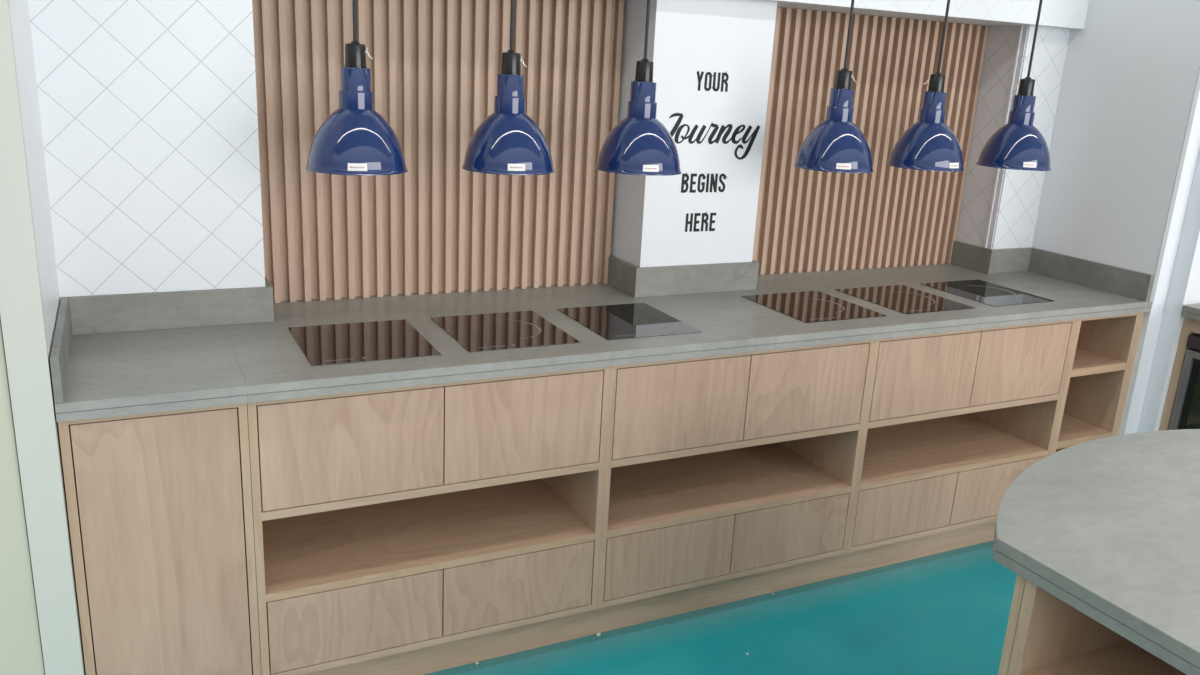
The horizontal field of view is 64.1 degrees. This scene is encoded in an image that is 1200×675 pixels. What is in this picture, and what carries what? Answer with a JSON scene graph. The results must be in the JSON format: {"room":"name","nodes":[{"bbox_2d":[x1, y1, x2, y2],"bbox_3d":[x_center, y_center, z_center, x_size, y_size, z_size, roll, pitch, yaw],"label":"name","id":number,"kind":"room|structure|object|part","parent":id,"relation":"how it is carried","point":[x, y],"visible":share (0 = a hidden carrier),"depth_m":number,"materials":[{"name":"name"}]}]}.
{"room":"buffet serving area","nodes":[
{"label":"buffet serving area","id":0,"kind":"room"},
{"bbox_2d":[0,317,44,674],"bbox_3d":[-2.188,-0.239,1.475,2.120,2.750,0.188,-5,18,-26],"label":"wall","id":1,"kind":"structure","parent":0,"point":[21,653],"depth_m":2.07,"materials":[{"name":"beige paint"}]},
{"bbox_2d":[0,0,83,674],"bbox_3d":[-1.160,-0.298,1.873,0.074,2.750,0.024,-5,18,-26],"label":"door frame","id":2,"kind":"structure","parent":1,"relation":"attached to","point":[21,305],"depth_m":1.98,"materials":[{"name":"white paint"}]},
{"bbox_2d":[8,0,85,674],"bbox_3d":[-1.333,-0.405,2.212,0.074,2.750,0.765,-5,18,-26],"label":"wall","id":3,"kind":"structure","parent":0,"point":[19,9],"depth_m":2.10,"materials":[{"name":"white paint"}]},
{"bbox_2d":[28,0,264,300],"bbox_3d":[-1.166,-0.938,2.433,0.500,1.830,0.245,-5,18,-26],"label":"tiled wall","id":4,"kind":"structure","parent":0,"point":[148,108],"depth_m":2.44,"materials":[{"name":"white tile"}]},
{"bbox_2d":[611,0,776,266],"bbox_3d":[0.322,-1.066,3.154,0.450,1.830,0.245,-5,18,-26],"label":"wall pillar","id":5,"kind":"structure","parent":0,"point":[686,37],"depth_m":3.15,"materials":[{"name":"white paint"}]},
{"bbox_2d":[685,212,715,231],"bbox_3d":[0.340,-0.392,3.232,0.119,0.068,0.001,-5,18,-26],"label":"lettering","id":6,"kind":"object","parent":5,"relation":"attached to","point":[703,221],"depth_m":3.23,"materials":[{"name":"black paint"}]},
{"bbox_2d":[681,172,726,192],"bbox_3d":[0.349,-0.518,3.196,0.178,0.068,0.001,-5,18,-26],"label":"lettering","id":7,"kind":"object","parent":5,"relation":"attached to","point":[713,182],"depth_m":3.20,"materials":[{"name":"black paint"}]},
{"bbox_2d":[697,71,728,91],"bbox_3d":[0.364,-0.832,3.105,0.123,0.066,0.001,-5,18,-26],"label":"lettering","id":8,"kind":"object","parent":5,"relation":"attached to","point":[699,76],"depth_m":3.11,"materials":[{"name":"black paint"}]},
{"bbox_2d":[669,113,759,159],"bbox_3d":[0.363,-0.662,3.158,0.391,0.148,0.001,-5,18,-26],"label":"lettering","id":9,"kind":"object","parent":5,"relation":"attached to","point":[723,128],"depth_m":3.17,"materials":[{"name":"black paint"}]},
{"bbox_2d":[424,540,1016,674],"bbox_3d":[0.642,1.104,2.405,7.800,0.050,3.400,-5,18,-26],"label":"floor","id":10,"kind":"structure","parent":0,"point":[944,613],"depth_m":2.96,"materials":[{"name":"teal"}]},
{"bbox_2d":[58,403,260,674],"bbox_3d":[-1.129,0.445,2.470,0.380,0.756,0.580,-5,18,-26],"label":"base cabinet","id":11,"kind":"object","parent":10,"relation":"on","point":[159,504],"visible":0.68,"depth_m":2.20,"materials":[{"name":"brown wood"}]},
{"bbox_3d":[-1.291,0.458,2.392,0.019,0.756,0.580,-5,18,-26],"label":"panel","id":12,"kind":"part","parent":11,"relation":"part of","materials":[{"name":"brown wood"}]},
{"bbox_2d":[55,325,247,421],"bbox_3d":[-1.142,0.040,2.426,0.381,0.042,0.775,-5,18,-26],"label":"countertop","id":13,"kind":"structure","parent":11,"relation":"on","point":[113,374],"depth_m":2.22,"materials":[{"name":"grey stone"}]},
{"bbox_2d":[50,297,71,403],"bbox_3d":[-1.251,0.017,2.228,0.016,0.099,0.544,-5,18,-26],"label":"upstand","id":14,"kind":"object","parent":13,"relation":"on","point":[61,345],"visible":1,"depth_m":2.11,"materials":[{"name":"grey stone"}]},
{"bbox_2d":[68,276,273,334],"bbox_3d":[-1.183,-0.103,2.658,0.498,0.099,0.225,-5,18,-26],"label":"upstand","id":15,"kind":"object","parent":13,"relation":"on","point":[95,314],"visible":0.84,"depth_m":2.56,"materials":[{"name":"grey stone"}]},
{"bbox_3d":[-1.107,0.090,2.364,0.342,0.014,0.570,-5,18,-26],"label":"rail","id":16,"kind":"part","parent":11,"relation":"part of","materials":[{"name":"brown wood"}]},
{"bbox_3d":[-0.967,0.431,2.549,0.019,0.756,0.580,-5,18,-26],"label":"panel","id":17,"kind":"part","parent":11,"relation":"part of","materials":[{"name":"brown wood"}]},
{"bbox_2d":[247,366,610,674],"bbox_3d":[-0.537,0.394,2.757,0.937,0.756,0.580,-5,18,-26],"label":"base cabinet","id":18,"kind":"object","parent":10,"relation":"on","point":[386,522],"visible":0.77,"depth_m":2.53,"materials":[{"name":"brown wood"}]},
{"bbox_3d":[-0.949,0.429,2.557,0.019,0.756,0.580,-5,18,-26],"label":"panel","id":19,"kind":"part","parent":18,"relation":"part of","materials":[{"name":"brown wood"}]},
{"bbox_3d":[-0.412,0.245,2.473,0.898,0.272,0.004,-5,18,-26],"label":"panel","id":20,"kind":"part","parent":18,"relation":"part of","materials":[{"name":"beige wood"}]},
{"bbox_3d":[-0.603,0.268,2.356,0.445,0.267,0.019,-5,18,-26],"label":"drawer","id":21,"kind":"part","parent":18,"relation":"part of","materials":[{"name":"brown wood"}]},
{"bbox_3d":[-0.628,0.731,2.489,0.445,0.203,0.019,-5,18,-26],"label":"drawer","id":22,"kind":"part","parent":18,"relation":"part of","materials":[{"name":"brown wood"}]},
{"bbox_2d":[262,479,594,601],"bbox_3d":[-0.542,0.529,2.791,0.899,0.021,0.570,-5,18,-26],"label":"shelf","id":23,"kind":"object","parent":18,"relation":"attached to","point":[312,556],"depth_m":2.67,"materials":[{"name":"brown wood"}]},
{"bbox_3d":[-0.530,0.318,2.730,0.899,0.022,0.570,-5,18,-26],"label":"rail","id":24,"kind":"part","parent":18,"relation":"part of","materials":[{"name":"brown wood"}]},
{"bbox_3d":[-0.553,0.749,2.854,0.899,0.019,0.570,-5,18,-26],"label":"rail","id":25,"kind":"part","parent":18,"relation":"part of","materials":[{"name":"brown wood"}]},
{"bbox_3d":[-0.514,0.040,2.648,0.899,0.014,0.565,-5,18,-26],"label":"rail","id":26,"kind":"part","parent":18,"relation":"part of","materials":[{"name":"brown wood"}]},
{"bbox_3d":[-0.226,0.696,2.684,0.445,0.203,0.019,-5,18,-26],"label":"drawer","id":27,"kind":"part","parent":18,"relation":"part of","materials":[{"name":"brown wood"}]},
{"bbox_3d":[-0.201,0.234,2.551,0.445,0.267,0.019,-5,18,-26],"label":"drawer","id":28,"kind":"part","parent":18,"relation":"part of","materials":[{"name":"brown wood"}]},
{"bbox_3d":[-0.125,0.358,2.956,0.019,0.756,0.580,-5,18,-26],"label":"panel","id":29,"kind":"part","parent":18,"relation":"part of","materials":[{"name":"brown wood"}]},
{"bbox_2d":[223,263,1152,402],"bbox_3d":[0.455,-0.097,3.200,3.179,0.042,0.775,-5,18,-26],"label":"countertop","id":30,"kind":"structure","parent":18,"relation":"on","point":[273,366],"depth_m":2.90,"materials":[{"name":"grey stone"}]},
{"bbox_2d":[288,319,441,365],"bbox_3d":[-0.632,0.009,2.550,0.327,0.002,0.358,-5,18,-26],"label":"induction hob","id":31,"kind":"object","parent":30,"relation":"in","point":[331,344],"visible":1,"depth_m":2.53,"materials":[{"name":"black glass"}]},
{"bbox_2d":[431,311,580,351],"bbox_3d":[-0.275,-0.022,2.723,0.321,0.002,0.358,-5,18,-26],"label":"induction hob","id":32,"kind":"object","parent":30,"relation":"in","point":[520,329],"visible":1,"depth_m":2.71,"materials":[{"name":"black glass"}]},
{"bbox_2d":[557,303,701,339],"bbox_3d":[0.083,-0.053,2.896,0.310,0.002,0.358,-5,18,-26],"label":"induction hob","id":33,"kind":"object","parent":30,"relation":"in","point":[635,320],"visible":1,"depth_m":2.88,"materials":[{"name":"black glass"}]},
{"bbox_2d":[607,255,758,297],"bbox_3d":[0.288,-0.229,3.373,0.490,0.099,0.230,-5,18,-26],"label":"upstand","id":34,"kind":"object","parent":30,"relation":"on","point":[635,281],"visible":0.88,"depth_m":3.26,"materials":[{"name":"grey stone"}]},
{"bbox_2d":[741,291,885,322],"bbox_3d":[0.708,-0.106,3.199,0.328,0.002,0.358,-5,18,-26],"label":"induction hob","id":35,"kind":"object","parent":30,"relation":"in","point":[807,306],"visible":1,"depth_m":3.18,"materials":[{"name":"black glass"}]},
{"bbox_2d":[835,285,973,313],"bbox_3d":[1.070,-0.137,3.374,0.318,0.002,0.358,-5,18,-26],"label":"induction hob","id":36,"kind":"object","parent":30,"relation":"in","point":[903,299],"visible":1,"depth_m":3.36,"materials":[{"name":"black glass"}]},
{"bbox_2d":[920,279,1053,306],"bbox_3d":[1.429,-0.168,3.549,0.308,0.002,0.358,-5,18,-26],"label":"induction hob","id":37,"kind":"object","parent":30,"relation":"in","point":[988,293],"visible":1,"depth_m":3.54,"materials":[{"name":"black glass"}]},
{"bbox_2d":[950,241,1031,273],"bbox_3d":[1.632,-0.345,4.024,0.230,0.099,0.230,-5,18,-26],"label":"upstand","id":38,"kind":"object","parent":30,"relation":"on","point":[969,256],"visible":1,"depth_m":3.94,"materials":[{"name":"grey stone"}]},
{"bbox_2d":[1028,247,1153,301],"bbox_3d":[1.906,-0.254,3.759,0.016,0.099,0.543,-5,18,-26],"label":"upstand","id":39,"kind":"object","parent":30,"relation":"on","point":[1137,285],"visible":1,"depth_m":3.72,"materials":[{"name":"grey stone"}]},
{"bbox_2d":[303,520,995,674],"bbox_3d":[0.365,0.806,3.079,3.534,0.120,0.018,-5,18,-26],"label":"plinth","id":40,"kind":"object","parent":10,"relation":"on","point":[443,656],"visible":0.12,"depth_m":2.97,"materials":[{"name":"brown wood"}]},
{"bbox_2d":[597,340,874,608],"bbox_3d":[0.302,0.322,3.163,0.934,0.756,0.580,-5,18,-26],"label":"base cabinet","id":41,"kind":"object","parent":10,"relation":"on","point":[719,468],"visible":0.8,"depth_m":2.94,"materials":[{"name":"brown wood"}]},
{"bbox_3d":[-0.108,0.357,2.965,0.019,0.756,0.580,-5,18,-26],"label":"panel","id":42,"kind":"part","parent":41,"relation":"part of","materials":[{"name":"brown wood"}]},
{"bbox_3d":[0.210,0.659,2.896,0.441,0.203,0.019,-5,18,-26],"label":"drawer","id":43,"kind":"part","parent":41,"relation":"part of","materials":[{"name":"brown wood"}]},
{"bbox_3d":[0.235,0.196,2.763,0.441,0.267,0.019,-5,18,-26],"label":"drawer","id":44,"kind":"part","parent":41,"relation":"part of","materials":[{"name":"brown wood"}]},
{"bbox_3d":[0.286,0.677,3.261,0.896,0.019,0.570,-5,18,-26],"label":"rail","id":45,"kind":"part","parent":41,"relation":"part of","materials":[{"name":"brown wood"}]},
{"bbox_2d":[607,442,850,537],"bbox_3d":[0.297,0.457,3.198,0.896,0.021,0.570,-5,18,-26],"label":"shelf","id":46,"kind":"object","parent":41,"relation":"attached to","point":[674,494],"depth_m":3.09,"materials":[{"name":"brown wood"}]},
{"bbox_3d":[0.309,0.246,3.137,0.896,0.022,0.570,-5,18,-26],"label":"rail","id":47,"kind":"part","parent":41,"relation":"part of","materials":[{"name":"brown wood"}]},
{"bbox_3d":[0.325,-0.032,3.055,0.896,0.014,0.565,-5,18,-26],"label":"rail","id":48,"kind":"part","parent":41,"relation":"part of","materials":[{"name":"brown wood"}]},
{"bbox_3d":[0.612,0.625,3.090,0.447,0.203,0.019,-5,18,-26],"label":"drawer","id":49,"kind":"part","parent":41,"relation":"part of","materials":[{"name":"brown wood"}]},
{"bbox_3d":[0.636,0.162,2.957,0.447,0.267,0.019,-5,18,-26],"label":"drawer","id":50,"kind":"part","parent":41,"relation":"part of","materials":[{"name":"brown wood"}]},
{"bbox_3d":[0.713,0.287,3.362,0.019,0.756,0.580,-5,18,-26],"label":"panel","id":51,"kind":"part","parent":41,"relation":"part of","materials":[{"name":"brown wood"}]},
{"bbox_2d":[846,319,1077,552],"bbox_3d":[1.141,0.250,3.570,0.935,0.756,0.580,-5,18,-26],"label":"base cabinet","id":52,"kind":"object","parent":10,"relation":"on","point":[952,420],"visible":0.61,"depth_m":3.34,"materials":[{"name":"brown wood"}]},
{"bbox_3d":[0.730,0.285,3.371,0.019,0.756,0.580,-5,18,-26],"label":"panel","id":53,"kind":"part","parent":52,"relation":"part of","materials":[{"name":"brown wood"}]},
{"bbox_3d":[1.049,0.587,3.302,0.443,0.203,0.019,-5,18,-26],"label":"drawer","id":54,"kind":"part","parent":52,"relation":"part of","materials":[{"name":"brown wood"}]},
{"bbox_3d":[1.122,0.605,3.666,0.893,0.019,0.570,-5,18,-26],"label":"rail","id":55,"kind":"part","parent":52,"relation":"part of","materials":[{"name":"brown wood"}]},
{"bbox_3d":[1.074,0.124,3.169,0.443,0.267,0.019,-5,18,-26],"label":"drawer","id":56,"kind":"part","parent":52,"relation":"part of","materials":[{"name":"brown wood"}]},
{"bbox_2d":[859,414,1047,490],"bbox_3d":[1.134,0.386,3.603,0.893,0.021,0.570,-5,18,-26],"label":"shelf","id":57,"kind":"object","parent":52,"relation":"attached to","point":[896,456],"depth_m":3.50,"materials":[{"name":"brown wood"}]},
{"bbox_3d":[1.145,0.174,3.542,0.893,0.022,0.570,-5,18,-26],"label":"rail","id":58,"kind":"part","parent":52,"relation":"part of","materials":[{"name":"brown wood"}]},
{"bbox_3d":[1.161,-0.104,3.460,0.893,0.014,0.565,-5,18,-26],"label":"rail","id":59,"kind":"part","parent":52,"relation":"part of","materials":[{"name":"brown wood"}]},
{"bbox_3d":[1.449,0.553,3.496,0.442,0.203,0.019,-5,18,-26],"label":"drawer","id":60,"kind":"part","parent":52,"relation":"part of","materials":[{"name":"brown wood"}]},
{"bbox_3d":[1.474,0.090,3.363,0.442,0.267,0.019,-5,18,-26],"label":"drawer","id":61,"kind":"part","parent":52,"relation":"part of","materials":[{"name":"brown wood"}]},
{"bbox_3d":[1.550,0.215,3.768,0.023,0.756,0.580,-5,18,-26],"label":"panel","id":62,"kind":"part","parent":52,"relation":"part of","materials":[{"name":"brown wood"}]},
{"bbox_2d":[998,574,1185,674],"bbox_3d":[1.631,1.002,1.262,1.263,0.877,1.746,-5,18,-26],"label":"base cabinet","id":63,"kind":"object","parent":10,"relation":"on","point":[1045,635],"visible":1,"depth_m":1.65,"materials":[{"name":"brown wood"}]},
{"bbox_3d":[1.252,0.769,2.003,1.263,0.877,0.017,-5,18,-26],"label":"panel","id":64,"kind":"part","parent":63,"relation":"part of","materials":[{"name":"brown wood"}]},
{"bbox_3d":[1.248,0.776,1.979,1.233,0.877,0.022,-5,18,-26],"label":"panel","id":65,"kind":"part","parent":63,"relation":"part of","materials":[{"name":"brown wood"}]},
{"bbox_2d":[993,429,1199,674],"bbox_3d":[1.597,0.525,1.251,1.288,0.042,2.095,-5,18,-26],"label":"countertop","id":66,"kind":"structure","parent":63,"relation":"on","point":[1108,527],"depth_m":1.67,"materials":[{"name":"grey stone"}]},
{"bbox_2d":[1020,640,1185,674],"bbox_3d":[1.452,0.654,1.516,1.210,0.019,0.884,-5,18,-26],"label":"shelf","id":67,"kind":"object","parent":63,"relation":"attached to","point":[1104,657],"depth_m":1.67,"materials":[{"name":"brown wood"}]},
{"bbox_2d":[1051,313,1140,453],"bbox_3d":[1.716,0.201,3.849,0.347,0.756,0.580,-5,18,-26],"label":"base cabinet","id":68,"kind":"object","parent":10,"relation":"on","point":[1102,347],"visible":0.25,"depth_m":3.68,"materials":[{"name":"brown wood"}]},
{"bbox_3d":[1.571,0.213,3.778,0.023,0.756,0.580,-5,18,-26],"label":"panel","id":69,"kind":"part","parent":68,"relation":"part of","materials":[{"name":"brown wood"}]},
{"bbox_3d":[1.716,0.317,3.873,0.304,0.029,0.556,-5,18,-26],"label":"shelf","id":70,"kind":"part","parent":68,"relation":"part of","materials":[{"name":"brown wood"}]},
{"bbox_3d":[1.730,0.046,3.795,0.304,0.028,0.556,-5,18,-26],"label":"shelf","id":71,"kind":"part","parent":68,"relation":"part of","materials":[{"name":"brown wood"}]},
{"bbox_3d":[1.740,-0.153,3.740,0.304,0.014,0.565,-5,18,-26],"label":"rail","id":72,"kind":"part","parent":68,"relation":"part of","materials":[{"name":"brown wood"}]},
{"bbox_2d":[1115,313,1144,435],"bbox_3d":[1.880,0.244,3.947,0.024,0.877,0.578,-5,18,-26],"label":"filler panel","id":73,"kind":"object","parent":10,"relation":"on","point":[1142,314],"visible":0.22,"depth_m":3.65,"materials":[{"name":"brown wood"}]},
{"bbox_2d":[1159,317,1199,430],"bbox_3d":[2.827,0.573,2.979,0.578,0.877,1.914,-5,18,-26],"label":"base cabinet","id":74,"kind":"object","parent":10,"relation":"on","point":[1190,326],"visible":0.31,"depth_m":3.59,"materials":[{"name":"brown wood"}]},
{"bbox_2d":[1168,334,1199,429],"bbox_3d":[2.554,0.445,3.486,0.568,0.814,0.668,-5,18,-26],"label":"oven","id":75,"kind":"object","parent":74,"relation":"in","point":[1186,409],"visible":0.41,"depth_m":3.56,"materials":[{"name":"black metal"}]},
{"bbox_3d":[2.323,0.450,3.369,0.012,0.569,0.562,-5,18,-26],"label":"glass pane","id":76,"kind":"part","parent":75,"relation":"part of","materials":[{"name":"black glass"}]},
{"bbox_2d":[1181,303,1199,320],"bbox_3d":[2.844,0.137,2.833,0.628,0.042,1.924,-5,18,-26],"label":"countertop","id":77,"kind":"structure","parent":74,"relation":"on","point":[1192,311],"depth_m":3.50,"materials":[{"name":"grey stone"}]},
{"bbox_3d":[2.341,0.041,3.250,0.020,0.055,0.675,-5,18,-26],"label":"rail","id":78,"kind":"part","parent":74,"relation":"part of","materials":[{"name":"brown wood"}]},
{"bbox_2d":[777,2,1020,25],"bbox_3d":[0.342,-1.528,3.018,2.806,0.866,0.245,-5,18,-26],"label":"wall","id":79,"kind":"structure","parent":0,"point":[779,4],"depth_m":3.47,"materials":[{"name":"white paint"}]},
{"bbox_2d":[760,0,1088,28],"bbox_3d":[0.288,-1.477,2.829,3.538,0.866,0.060,-5,18,-26],"label":"wall","id":80,"kind":"structure","parent":0,"point":[1066,14],"depth_m":3.46,"materials":[{"name":"white paint"}]},
{"bbox_2d":[956,25,1028,248],"bbox_3d":[1.560,-0.755,3.874,0.005,0.964,0.214,-5,18,-26],"label":"wall","id":81,"kind":"structure","parent":0,"point":[1001,45],"depth_m":3.85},
{"bbox_2d":[984,25,1022,247],"bbox_3d":[1.593,-0.781,3.788,0.006,0.864,0.010,-5,18,-26],"label":"trim","id":82,"kind":"structure","parent":81,"relation":"attached to","point":[1021,26],"depth_m":3.76,"materials":[{"name":"white paint"}]},
{"bbox_2d":[992,25,1070,248],"bbox_3d":[1.682,-1.183,3.813,0.226,1.830,0.245,-5,18,-26],"label":"tiled wall","id":83,"kind":"structure","parent":0,"point":[1021,190],"depth_m":3.82,"materials":[{"name":"white tile"}]},
{"bbox_2d":[1032,0,1199,434],"bbox_3d":[1.925,-0.680,3.778,0.100,2.750,0.790,-5,18,-26],"label":"wall","id":84,"kind":"structure","parent":0,"point":[1129,78],"depth_m":3.59,"materials":[{"name":"white paint"}]},
{"bbox_2d":[1149,67,1199,301],"bbox_3d":[2.088,-1.012,3.294,0.024,1.830,0.002,-5,18,-26],"label":"trim","id":85,"kind":"structure","parent":84,"relation":"attached to","point":[1197,86],"depth_m":3.43,"materials":[{"name":"white paint"}]},
{"bbox_2d":[1137,149,1199,432],"bbox_3d":[3.018,-0.658,3.903,1.963,2.750,0.165,-5,18,-26],"label":"wall","id":86,"kind":"structure","parent":0,"point":[1184,286],"depth_m":3.56,"materials":[{"name":"white paint"}]},
{"bbox_3d":[0.588,-1.710,2.017,7.800,0.060,2.500,-5,18,-26],"label":"ceiling","id":87,"kind":"structure","parent":0,"visible":0},
{"bbox_2d":[306,0,407,175],"bbox_3d":[-0.573,-1.080,2.211,0.249,1.373,0.249,5,16,8],"label":"pendant lamp","id":88,"kind":"object","parent":87,"relation":"hanging from","point":[354,139],"visible":1,"depth_m":2.31,"materials":[{"name":"blue metal"}]},
{"bbox_3d":[-0.565,-1.214,2.172,0.009,1.039,0.009,-5,18,-26],"label":"cord","id":89,"kind":"part","parent":88,"relation":"part of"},
{"bbox_3d":[-0.604,-0.492,2.379,0.249,0.148,0.249,-5,18,-26],"label":"lamp shade","id":90,"kind":"part","parent":88,"relation":"part of","materials":[{"name":"blue metal"}]},
{"bbox_2d":[462,0,554,174],"bbox_3d":[-0.211,-1.111,2.386,0.249,1.373,0.249,11,18,26],"label":"pendant lamp","id":91,"kind":"object","parent":87,"relation":"hanging from","point":[508,141],"visible":1,"depth_m":2.48,"materials":[{"name":"blue metal"}]},
{"bbox_3d":[-0.242,-0.523,2.555,0.249,0.148,0.249,-5,18,-26],"label":"lamp shade","id":92,"kind":"part","parent":91,"relation":"part of","materials":[{"name":"blue metal"}]},
{"bbox_3d":[-0.204,-1.245,2.347,0.009,1.039,0.009,-5,18,-26],"label":"cord","id":93,"kind":"part","parent":91,"relation":"part of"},
{"bbox_2d":[595,0,681,175],"bbox_3d":[0.145,-1.139,2.559,0.257,1.373,0.257,-5,18,-26],"label":"pendant lamp","id":94,"kind":"object","parent":87,"relation":"hanging from","point":[639,144],"visible":1,"depth_m":2.65,"materials":[{"name":"blue metal"}]},
{"bbox_3d":[0.114,-0.551,2.728,0.249,0.148,0.249,-5,18,-26],"label":"lamp shade","id":95,"kind":"part","parent":94,"relation":"part of","materials":[{"name":"blue metal"}]},
{"bbox_3d":[0.152,-1.273,2.521,0.009,1.039,0.009,-5,18,-26],"label":"cord","id":96,"kind":"part","parent":94,"relation":"part of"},
{"bbox_2d":[794,0,872,172],"bbox_3d":[0.779,-1.198,2.865,0.257,1.373,0.257,-5,18,-26],"label":"pendant lamp","id":97,"kind":"object","parent":87,"relation":"hanging from","point":[836,144],"visible":1,"depth_m":2.96,"materials":[{"name":"blue metal"}]},
{"bbox_3d":[0.747,-0.610,3.034,0.249,0.148,0.249,-5,18,-26],"label":"lamp shade","id":98,"kind":"part","parent":97,"relation":"part of","materials":[{"name":"blue metal"}]},
{"bbox_3d":[0.786,-1.332,2.826,0.009,1.039,0.009,-5,18,-26],"label":"cord","id":99,"kind":"part","parent":97,"relation":"part of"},
{"bbox_2d":[887,0,963,171],"bbox_3d":[1.128,-1.232,3.033,0.257,1.373,0.257,-5,18,-26],"label":"pendant lamp","id":100,"kind":"object","parent":87,"relation":"hanging from","point":[928,144],"visible":1,"depth_m":3.13,"materials":[{"name":"blue metal"}]},
{"bbox_3d":[1.097,-0.644,3.202,0.249,0.148,0.249,-5,18,-26],"label":"lamp shade","id":101,"kind":"part","parent":100,"relation":"part of","materials":[{"name":"blue metal"}]},
{"bbox_3d":[1.135,-1.366,2.994,0.009,1.039,0.009,-5,18,-26],"label":"cord","id":102,"kind":"part","parent":100,"relation":"part of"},
{"bbox_2d":[976,0,1050,170],"bbox_3d":[1.503,-1.266,3.214,0.257,1.373,0.257,-5,18,-26],"label":"pendant lamp","id":103,"kind":"object","parent":87,"relation":"hanging from","point":[1018,144],"visible":1,"depth_m":3.31,"materials":[{"name":"blue metal"}]},
{"bbox_3d":[1.472,-0.678,3.383,0.249,0.148,0.249,-5,18,-26],"label":"lamp shade","id":104,"kind":"part","parent":103,"relation":"part of","materials":[{"name":"blue metal"}]},
{"bbox_3d":[1.510,-1.399,3.175,0.009,1.039,0.009,-5,18,-26],"label":"cord","id":105,"kind":"part","parent":103,"relation":"part of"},
{"bbox_3d":[0.118,-0.657,3.362,3.717,2.750,0.070,-5,18,-26],"label":"wall","id":106,"kind":"structure","parent":0,"visible":0},
{"bbox_2d":[252,0,624,302],"bbox_3d":[-0.471,-0.611,2.994,1.182,0.962,0.041,-5,18,-26],"label":"panel","id":107,"kind":"object","parent":106,"relation":"attached to","point":[435,226],"visible":0.84,"depth_m":2.97,"materials":[{"name":"brown wood"}]},
{"bbox_2d":[752,7,988,274],"bbox_3d":[0.990,-0.736,3.702,1.171,0.962,0.041,-5,18,-26],"label":"panel","id":108,"kind":"object","parent":106,"relation":"attached to","point":[807,220],"visible":0.74,"depth_m":3.70,"materials":[{"name":"brown wood"}]}
]}

